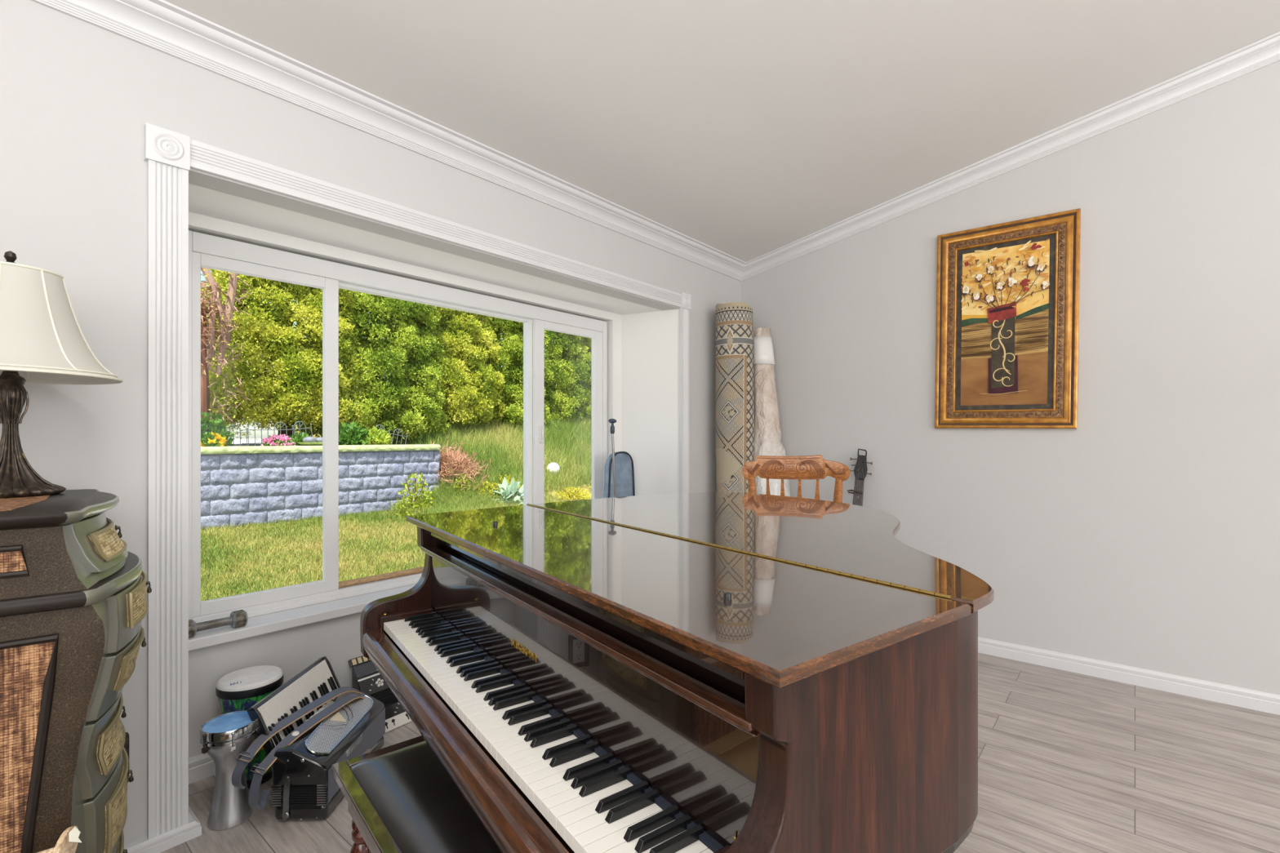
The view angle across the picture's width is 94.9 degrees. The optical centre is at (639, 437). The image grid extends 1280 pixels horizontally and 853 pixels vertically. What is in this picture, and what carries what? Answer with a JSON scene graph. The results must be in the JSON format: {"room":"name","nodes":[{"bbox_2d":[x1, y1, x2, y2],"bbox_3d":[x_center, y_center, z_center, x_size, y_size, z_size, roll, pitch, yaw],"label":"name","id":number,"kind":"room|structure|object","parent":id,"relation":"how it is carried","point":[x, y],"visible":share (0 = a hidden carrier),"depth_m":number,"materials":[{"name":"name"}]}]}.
{"room":"music room","nodes":[
{"label":"music room","id":0,"kind":"room"},
{"bbox_2d":[188,612,363,758],"bbox_3d":[-0.938,1.000,3.078,0.200,0.480,2.700,0,0,40],"label":"wall","id":1,"kind":"structure","parent":0,"point":[292,650],"depth_m":2.31,"materials":[{"name":"grey paint"}]},
{"bbox_2d":[188,753,215,784],"bbox_3d":[-0.850,1.196,3.017,0.014,0.087,2.480,0,0,40],"label":"baseboard","id":2,"kind":"structure","parent":1,"relation":"attached to","point":[201,766],"depth_m":2.13,"materials":[{"name":"white paint"}]},
{"bbox_2d":[188,583,416,651],"bbox_3d":[-0.937,0.741,3.085,0.272,0.040,2.501,0,0,40],"label":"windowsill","id":3,"kind":"structure","parent":1,"relation":"attached to","point":[296,617],"depth_m":2.36,"materials":[{"name":"white paint"}]},
{"bbox_2d":[188,609,248,638],"bbox_3d":[-1.581,0.692,2.178,0.066,0.058,0.208,0,0,40],"label":"dumbbell","id":4,"kind":"object","parent":3,"relation":"on","point":[237,619],"visible":0.74,"depth_m":2.19,"materials":[{"name":"metal"}]},
{"bbox_2d":[0,0,740,845],"bbox_3d":[-1.595,-0.040,1.707,0.120,2.560,7.157,0,0,40],"label":"wall","id":5,"kind":"structure","parent":0,"point":[77,97],"depth_m":1.73,"materials":[{"name":"grey paint"}]},
{"bbox_2d":[124,732,128,782],"bbox_3d":[-1.526,0.937,1.685,0.014,0.154,0.094,0,0,40],"label":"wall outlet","id":6,"kind":"object","parent":5,"relation":"attached to","point":[126,738],"visible":0.15,"depth_m":1.72,"materials":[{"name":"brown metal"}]},
{"bbox_2d":[124,805,201,852],"bbox_3d":[-2.616,1.217,0.452,0.134,0.045,3.721,0,0,40],"label":"baseboard","id":7,"kind":"structure","parent":5,"relation":"attached to","point":[175,837],"depth_m":1.77,"materials":[{"name":"white paint"}]},
{"bbox_2d":[143,122,190,171],"bbox_3d":[-1.433,-0.878,1.783,0.031,0.104,0.106,0,0,40],"label":"trim","id":8,"kind":"structure","parent":5,"relation":"attached to","point":[162,145],"depth_m":1.77,"materials":[{"name":"white paint"}]},
{"bbox_2d":[146,159,188,839],"bbox_3d":[-1.436,0.182,1.788,0.020,2.028,0.096,0,0,40],"label":"trim","id":9,"kind":"structure","parent":5,"relation":"attached to","point":[167,186],"depth_m":1.78,"materials":[{"name":"white paint"}]},
{"bbox_2d":[31,0,746,281],"bbox_3d":[-1.478,-1.222,1.674,0.102,0.104,7.057,0,0,40],"label":"trim","id":10,"kind":"structure","parent":5,"relation":"attached to","point":[163,26],"depth_m":2.17,"materials":[{"name":"white paint"}]},
{"bbox_2d":[190,138,681,307],"bbox_3d":[-0.571,-0.883,2.815,0.020,0.085,2.586,0,0,40],"label":"trim","id":11,"kind":"structure","parent":5,"relation":"attached to","point":[204,157],"depth_m":2.33,"materials":[{"name":"white paint"}]},
{"bbox_2d":[679,307,688,493],"bbox_3d":[0.290,0.197,3.837,0.020,2.086,0.085,0,0,40],"label":"trim","id":12,"kind":"structure","parent":5,"relation":"attached to","point":[683,313],"depth_m":3.82,"materials":[{"name":"white paint"}]},
{"bbox_2d":[679,292,691,310],"bbox_3d":[0.296,-0.889,3.836,0.031,0.098,0.102,0,0,40],"label":"trim","id":13,"kind":"structure","parent":5,"relation":"attached to","point":[686,299],"depth_m":3.82,"materials":[{"name":"white paint"}]},
{"bbox_2d":[188,211,621,457],"bbox_3d":[-0.970,-0.055,3.118,0.140,1.590,2.680,0,0,40],"label":"wall recess header","id":14,"kind":"structure","parent":0,"point":[198,223],"depth_m":2.92,"materials":[{"name":"white paint"}]},
{"bbox_2d":[188,230,607,622],"bbox_3d":[-0.996,-0.029,3.096,0.129,1.499,2.310,0,0,40],"label":"window","id":15,"kind":"structure","parent":14,"relation":"in","point":[205,251],"depth_m":2.60,"materials":[{"name":"white plastic"}]},
{"bbox_2d":[338,566,423,587],"bbox_3d":[-1.016,0.667,3.066,0.027,0.028,1.090,0,0,40],"label":"wooden dowel","id":16,"kind":"object","parent":15,"relation":"on","point":[414,571],"visible":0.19,"depth_m":2.79,"materials":[{"name":"brown wood"}]},
{"bbox_2d":[188,182,662,315],"bbox_3d":[-0.844,-0.948,3.064,0.481,0.224,3.000,0,0,40],"label":"window casing","id":17,"kind":"structure","parent":0,"point":[203,201],"depth_m":2.58,"materials":[{"name":"white paint"}]},
{"bbox_2d":[621,308,679,495],"bbox_3d":[0.117,0.090,4.019,0.430,2.300,0.234,0,0,26],"label":"wall","id":18,"kind":"structure","parent":0,"point":[650,340],"depth_m":3.91,"materials":[{"name":"white paint"}]},
{"bbox_2d":[160,653,1279,852],"bbox_3d":[0.785,1.300,-0.232,7.100,0.120,7.257,0,0,40],"label":"floor","id":19,"kind":"structure","parent":0,"point":[1068,762],"depth_m":2.13,"materials":[{"name":"grey wood"}]},
{"bbox_2d":[36,826,81,852],"bbox_3d":[-1.269,0.968,1.012,0.514,0.544,0.239,0,0,-28],"label":"wooden rack","id":20,"kind":"object","parent":19,"relation":"on","point":[68,842],"visible":1,"depth_m":1.05,"materials":[{"name":"brown wood"}]},
{"bbox_2d":[0,488,151,852],"bbox_3d":[-1.420,0.690,1.239,0.600,1.101,0.660,0,0,-38],"label":"dresser","id":21,"kind":"object","parent":19,"relation":"on","point":[73,604],"visible":1,"depth_m":1.12,"materials":[{"name":"green paint"}]},
{"bbox_2d":[0,250,123,497],"bbox_3d":[-1.508,-0.154,1.408,0.405,0.585,0.405,0,0,40],"label":"table lamp","id":22,"kind":"object","parent":21,"relation":"on","point":[42,340],"visible":1,"depth_m":1.39,"materials":[{"name":"white fabric"}]},
{"bbox_2d":[0,370,26,385],"bbox_3d":[-1.508,-0.195,1.408,0.053,0.143,0.053,0,0,40],"label":"socket","id":23,"kind":"object","parent":22,"relation":"attached to","point":[6,377],"depth_m":1.40,"materials":[{"name":"brown metal"}]},
{"bbox_2d":[200,711,258,830],"bbox_3d":[-1.332,1.082,1.911,0.171,0.316,0.165,0,0,40],"label":"drum","id":24,"kind":"object","parent":19,"relation":"on","point":[225,736],"visible":0.89,"depth_m":1.87,"materials":[{"name":"metal"}]},
{"bbox_2d":[215,665,283,788],"bbox_3d":[-1.415,1.051,2.135,0.206,0.378,0.206,0,0,40],"label":"drum","id":25,"kind":"object","parent":19,"relation":"on","point":[240,690],"visible":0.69,"depth_m":2.07,"materials":[{"name":"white plastic"}]},
{"bbox_2d":[231,656,385,820],"bbox_3d":[-1.148,1.060,2.090,0.281,0.352,0.572,0,0,-1],"label":"accordion","id":26,"kind":"object","parent":19,"relation":"on","point":[309,724],"visible":1,"depth_m":1.98,"materials":[{"name":"black plastic"}]},
{"bbox_2d":[292,730,299,736],"bbox_3d":[-1.153,0.996,1.966,0.029,0.023,0.031,0,0,-1],"label":"switch","id":27,"kind":"object","parent":26,"relation":"attached to","point":[295,733],"depth_m":1.96,"materials":[{"name":"white plastic"}]},
{"bbox_2d":[321,703,329,708],"bbox_3d":[-1.157,0.996,2.166,0.029,0.023,0.031,0,0,-1],"label":"switch","id":28,"kind":"object","parent":26,"relation":"attached to","point":[326,705],"depth_m":2.16,"materials":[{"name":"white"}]},
{"bbox_2d":[325,700,333,705],"bbox_3d":[-1.157,0.996,2.194,0.029,0.023,0.031,0,0,-1],"label":"switch","id":29,"kind":"object","parent":26,"relation":"attached to","point":[331,702],"depth_m":2.19,"materials":[{"name":"white plastic"}]},
{"bbox_2d":[304,693,373,755],"bbox_3d":[-1.075,1.024,2.120,0.089,0.049,0.413,0,0,-1],"label":"grille","id":30,"kind":"object","parent":26,"relation":"attached to","point":[330,734],"depth_m":2.09,"materials":[{"name":"silver metal"}]},
{"bbox_2d":[348,655,412,733],"bbox_3d":[-1.047,1.100,2.663,0.206,0.280,0.451,0,0,35],"label":"accordion","id":31,"kind":"object","parent":19,"relation":"on","point":[366,678],"visible":0.25,"depth_m":2.53,"materials":[{"name":"black plastic"}]},
{"bbox_2d":[352,661,377,679],"bbox_3d":[-1.095,1.007,2.688,0.046,0.044,0.430,0,0,35],"label":"grille","id":32,"kind":"object","parent":31,"relation":"attached to","point":[361,669],"depth_m":2.54,"materials":[{"name":"grey metal"}]},
{"bbox_2d":[331,735,501,852],"bbox_3d":[-0.320,0.982,1.168,0.365,0.516,0.760,0,0,-40],"label":"piano bench","id":33,"kind":"object","parent":19,"relation":"on","point":[400,797],"visible":0.48,"depth_m":1.19,"materials":[{"name":"black leather"}]},
{"bbox_2d":[608,418,616,497],"bbox_3d":[-0.135,0.564,3.565,0.260,1.352,0.260,0,0,40],"label":"microphone stand","id":34,"kind":"object","parent":19,"relation":"on","point":[611,421],"visible":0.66,"depth_m":3.53,"materials":[{"name":"silver metal"}]},
{"bbox_2d":[603,451,635,497],"bbox_3d":[-0.140,0.665,3.733,0.087,1.151,0.370,0,0,40],"label":"bag","id":35,"kind":"object","parent":19,"relation":"on","point":[624,479],"visible":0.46,"depth_m":3.71,"materials":[{"name":"fabric"}]},
{"bbox_2d":[360,492,994,852],"bbox_3d":[0.204,0.734,1.595,1.538,1.012,1.557,0,0,-36],"label":"grand piano","id":36,"kind":"object","parent":19,"relation":"on","point":[697,672],"visible":0.98,"depth_m":0.88,"materials":[{"name":"brown wood"}]},
{"bbox_2d":[715,302,754,493],"bbox_3d":[0.647,0.170,4.010,0.262,2.141,0.270,0,0,40],"label":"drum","id":37,"kind":"object","parent":19,"relation":"on","point":[734,367],"visible":0.67,"depth_m":3.90,"materials":[{"name":"beige carpet"}]},
{"bbox_2d":[753,327,790,496],"bbox_3d":[0.880,0.224,4.006,0.413,2.032,0.375,0,0,40],"label":"rug","id":38,"kind":"object","parent":19,"relation":"on","point":[767,430],"visible":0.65,"depth_m":4.03,"materials":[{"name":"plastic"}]},
{"bbox_2d":[742,454,850,502],"bbox_3d":[0.715,0.663,2.709,0.500,1.158,0.475,0,0,15],"label":"dining chair","id":39,"kind":"object","parent":19,"relation":"on","point":[800,468],"visible":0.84,"depth_m":2.85,"materials":[{"name":"brown wood"}]},
{"bbox_2d":[847,448,872,506],"bbox_3d":[1.297,0.649,3.682,0.324,1.153,0.291,0,0,16],"label":"bass guitar","id":40,"kind":"object","parent":19,"relation":"on","point":[860,469],"visible":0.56,"depth_m":3.74,"materials":[{"name":"black wood"}]},
{"bbox_2d":[164,0,1279,262],"bbox_3d":[0.931,-2.000,-0.354,6.720,1.558,7.257,0,0,40],"label":"ceiling","id":41,"kind":"structure","parent":0,"point":[746,130],"depth_m":2.42,"materials":[{"name":"white paint"}]},
{"bbox_2d":[740,60,1279,694],"bbox_3d":[3.251,-0.654,2.370,6.680,3.887,0.100,0,0,40],"label":"wall","id":42,"kind":"structure","parent":0,"point":[1144,534],"depth_m":3.00,"materials":[{"name":"grey paint"}]},
{"bbox_2d":[934,208,1080,428],"bbox_3d":[2.038,-0.626,3.300,0.699,1.159,0.041,0,0,40],"label":"framed picture","id":43,"kind":"object","parent":42,"relation":"attached to","point":[1007,293],"visible":1,"depth_m":3.28,"materials":[{"name":"brown metal"}]},
{"bbox_2d":[960,238,1050,405],"bbox_3d":[2.038,-0.629,3.297,0.437,0.898,0.037,0,0,40],"label":"painting","id":44,"kind":"object","parent":43,"relation":"attached to","point":[1006,285],"depth_m":3.29,"materials":[{"name":"multicoloured paint"}]},
{"bbox_2d":[741,31,1279,280],"bbox_3d":[3.193,-1.829,2.287,6.460,1.318,0.102,0,0,40],"label":"trim","id":45,"kind":"structure","parent":42,"relation":"attached to","point":[1263,52],"depth_m":3.15,"materials":[{"name":"white paint"}]},
{"bbox_2d":[977,636,1279,715],"bbox_3d":[3.222,1.196,2.320,6.460,0.087,0.014,0,0,40],"label":"baseboard","id":46,"kind":"structure","parent":42,"relation":"attached to","point":[1253,700],"depth_m":2.93,"materials":[{"name":"white paint"}]},
{"label":"outside","id":47,"kind":"structure","parent":0,"visible":0},
{"bbox_2d":[200,420,591,601],"bbox_3d":[-4.247,0.308,8.805,12.160,2.205,26.000,0,0,40],"label":"lawn","id":48,"kind":"structure","parent":47,"point":[584,486],"depth_m":5.97,"materials":[{"name":"green plant"}]},
{"bbox_2d":[200,444,440,530],"bbox_3d":[-6.337,0.725,6.438,1.815,1.231,8.308,0,0,40],"label":"wall","id":49,"kind":"structure","parent":48,"relation":"on","point":[239,485],"depth_m":7.50,"materials":[{"name":"grey stone"}]},
{"bbox_2d":[297,442,322,445],"bbox_3d":[-4.397,0.086,7.912,0.400,0.045,0.400,0,0,40],"label":"dish","id":50,"kind":"object","parent":49,"relation":"on","point":[300,443],"visible":0.78,"depth_m":7.77,"materials":[{"name":"green"}]},
{"bbox_2d":[302,436,316,442],"bbox_3d":[-4.417,0.037,7.857,0.120,0.093,0.172,0,0,40],"label":"stone","id":51,"kind":"object","parent":50,"relation":"on","point":[308,439],"visible":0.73,"depth_m":7.81,"materials":[{"name":"grey stone"}]},
{"bbox_2d":[315,437,322,442],"bbox_3d":[-4.327,0.037,7.965,0.104,0.081,0.150,0,0,40],"label":"stone","id":52,"kind":"object","parent":50,"relation":"on","point":[318,439],"visible":0.56,"depth_m":7.92,"materials":[{"name":"grey stone"}]},
{"bbox_2d":[295,287,451,444],"bbox_3d":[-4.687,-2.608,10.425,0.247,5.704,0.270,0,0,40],"label":"cedar tree","id":53,"kind":"object","parent":48,"relation":"on","point":[408,391],"visible":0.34,"depth_m":9.68,"materials":[{"name":"green plant"}]},
{"bbox_2d":[395,471,435,518],"bbox_3d":[-3.100,0.823,8.128,0.545,0.710,0.557,0,0,40],"label":"shrub","id":54,"kind":"object","parent":48,"relation":"on","point":[425,499],"visible":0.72,"depth_m":8.09,"materials":[{"name":"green plant"}]},
{"bbox_2d":[383,306,507,426],"bbox_3d":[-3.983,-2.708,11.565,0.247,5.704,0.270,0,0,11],"label":"cedar tree","id":55,"kind":"object","parent":48,"relation":"on","point":[465,336],"visible":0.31,"depth_m":10.90,"materials":[{"name":"green plant"}]},
{"bbox_2d":[431,437,493,501],"bbox_3d":[-2.840,0.541,9.353,1.554,1.099,1.318,0,0,40],"label":"dry brush","id":56,"kind":"object","parent":48,"relation":"on","point":[459,460],"visible":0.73,"depth_m":9.23,"materials":[{"name":"brown plant"}]},
{"bbox_2d":[453,473,471,496],"bbox_3d":[-2.680,0.747,8.842,0.288,0.424,0.297,0,0,40],"label":"shrub","id":57,"kind":"object","parent":48,"relation":"on","point":[461,479],"visible":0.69,"depth_m":8.82,"materials":[{"name":"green plant"}]},
{"bbox_2d":[382,410,591,515],"bbox_3d":[-1.386,0.040,12.057,4.215,2.251,8.784,0,0,40],"label":"grass","id":58,"kind":"structure","parent":48,"relation":"on","point":[571,442],"depth_m":10.42,"materials":[{"name":"green plant"}]},
{"bbox_2d":[473,480,502,497],"bbox_3d":[-2.347,0.815,9.055,0.547,0.314,0.544,0,0,40],"label":"shrub","id":59,"kind":"object","parent":48,"relation":"on","point":[486,482],"visible":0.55,"depth_m":8.96,"materials":[{"name":"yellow plant"}]},
{"bbox_2d":[446,314,555,427],"bbox_3d":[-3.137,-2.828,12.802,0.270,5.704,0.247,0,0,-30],"label":"cedar tree","id":60,"kind":"object","parent":48,"relation":"on","point":[511,353],"visible":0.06,"depth_m":11.96,"materials":[{"name":"green plant"}]},
{"bbox_2d":[493,474,515,488],"bbox_3d":[-2.175,0.756,9.408,0.486,0.335,0.470,0,0,40],"label":"shrub","id":61,"kind":"object","parent":48,"relation":"on","point":[510,478],"visible":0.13,"depth_m":9.39,"materials":[{"name":"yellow plant"}]},
{"bbox_2d":[485,476,523,506],"bbox_3d":[-2.030,0.919,9.002,0.762,0.634,0.666,0,0,22],"label":"hosta","id":62,"kind":"object","parent":48,"relation":"on","point":[507,491],"visible":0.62,"depth_m":8.95,"materials":[{"name":"green plant"}]},
{"bbox_2d":[506,329,591,421],"bbox_3d":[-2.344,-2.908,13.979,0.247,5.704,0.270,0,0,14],"label":"cedar tree","id":63,"kind":"object","parent":48,"relation":"on","point":[568,394],"visible":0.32,"depth_m":13.24,"materials":[{"name":"green plant"}]},
{"bbox_2d":[546,462,559,474],"bbox_3d":[-1.559,0.571,10.569,0.236,0.236,0.236,0,0,40],"label":"ball","id":64,"kind":"object","parent":48,"relation":"on","point":[553,465],"visible":0.58,"depth_m":10.48,"materials":[{"name":"white plastic"}]},
{"bbox_2d":[552,337,591,407],"bbox_3d":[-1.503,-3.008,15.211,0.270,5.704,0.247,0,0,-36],"label":"cedar tree","id":65,"kind":"object","parent":48,"relation":"on","point":[588,341],"visible":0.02,"depth_m":14.17,"materials":[{"name":"green plant"}]},
{"bbox_2d":[553,485,591,501],"bbox_3d":[-1.152,0.967,10.052,0.703,0.288,0.691,0,0,40],"label":"shrub","id":66,"kind":"object","parent":48,"relation":"on","point":[578,493],"visible":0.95,"depth_m":9.98,"materials":[{"name":"yellow plant"}]},
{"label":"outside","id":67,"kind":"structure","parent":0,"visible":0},
{"bbox_2d":[231,444,397,445],"bbox_3d":[-7.802,0.680,5.903,2.860,1.120,10.980,0,0,40],"label":"planting bed","id":68,"kind":"object","parent":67,"point":[389,444],"depth_m":8.94,"materials":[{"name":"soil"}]},
{"bbox_2d":[200,431,228,446],"bbox_3d":[-5.150,0.058,7.078,0.326,0.249,0.315,0,0,-13],"label":"marigold","id":69,"kind":"object","parent":68,"relation":"on","point":[213,439],"visible":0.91,"depth_m":7.03,"materials":[{"name":"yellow plant"}]},
{"bbox_2d":[200,411,235,445],"bbox_3d":[-5.462,-0.075,7.415,0.627,0.514,0.648,0,0,40],"label":"leafy plant","id":70,"kind":"object","parent":68,"relation":"on","point":[220,424],"visible":0.35,"depth_m":7.39,"materials":[{"name":"green plant"}]},
{"bbox_2d":[200,423,247,446],"bbox_3d":[-5.287,0.005,7.401,0.024,0.350,0.612,0,0,38],"label":"edging","id":71,"kind":"object","parent":68,"relation":"on","point":[240,432],"visible":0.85,"depth_m":7.52,"materials":[{"name":"grey metal"}]},
{"bbox_2d":[200,266,290,440],"bbox_3d":[-5.656,-1.215,7.796,1.250,2.813,1.569,0,0,11],"label":"bare tree","id":72,"kind":"object","parent":68,"relation":"on","point":[225,311],"visible":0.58,"depth_m":7.62,"materials":[{"name":"red plant"}]},
{"bbox_2d":[241,422,293,445],"bbox_3d":[-4.920,-0.030,7.780,0.024,0.357,0.611,0,0,41],"label":"edging","id":73,"kind":"object","parent":68,"relation":"on","point":[255,427],"visible":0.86,"depth_m":7.72,"materials":[{"name":"grey metal"}]},
{"bbox_2d":[261,434,295,445],"bbox_3d":[-4.678,0.067,7.609,0.412,0.232,0.392,0,0,-25],"label":"flowers","id":74,"kind":"object","parent":68,"relation":"on","point":[274,440],"visible":0.88,"depth_m":7.54,"materials":[{"name":"pink plant"}]},
{"bbox_2d":[200,268,372,436],"bbox_3d":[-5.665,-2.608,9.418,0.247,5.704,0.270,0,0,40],"label":"cedar tree","id":75,"kind":"object","parent":68,"relation":"on","point":[300,371],"visible":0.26,"depth_m":8.52,"materials":[{"name":"green plant"}]},
{"bbox_2d":[288,431,309,445],"bbox_3d":[-4.585,0.046,7.902,0.337,0.273,0.358,0,0,40],"label":"leafy plant","id":76,"kind":"object","parent":68,"relation":"on","point":[295,438],"visible":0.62,"depth_m":7.85,"materials":[{"name":"green plant"}]},
{"bbox_2d":[288,421,312,436],"bbox_3d":[-4.659,-0.044,8.075,0.024,0.356,0.326,0,0,38],"label":"edging","id":77,"kind":"object","parent":68,"relation":"on","point":[305,428],"visible":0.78,"depth_m":8.07,"materials":[{"name":"grey metal"}]},
{"bbox_2d":[338,420,373,444],"bbox_3d":[-4.204,-0.029,8.596,0.580,0.449,0.597,0,0,40],"label":"leafy plant","id":78,"kind":"object","parent":68,"relation":"on","point":[348,434],"visible":0.84,"depth_m":8.47,"materials":[{"name":"green plant"}]},
{"bbox_2d":[360,425,392,444],"bbox_3d":[-3.969,0.009,8.782,0.524,0.391,0.537,0,0,-21],"label":"leafy plant","id":79,"kind":"object","parent":68,"relation":"on","point":[382,437],"visible":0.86,"depth_m":8.69,"materials":[{"name":"green plant"}]},
{"bbox_2d":[376,424,408,444],"bbox_3d":[-3.865,0.019,9.037,0.024,0.431,0.645,0,0,37],"label":"edging","id":80,"kind":"object","parent":68,"relation":"on","point":[379,424],"visible":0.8,"depth_m":9.14,"materials":[{"name":"grey metal"}]},
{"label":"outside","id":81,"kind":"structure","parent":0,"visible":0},
{"bbox_2d":[227,438,261,444],"bbox_3d":[-23.972,0.225,26.723,48.900,0.230,70.000,0,0,40],"label":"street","id":82,"kind":"structure","parent":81,"point":[237,441],"depth_m":16.98,"materials":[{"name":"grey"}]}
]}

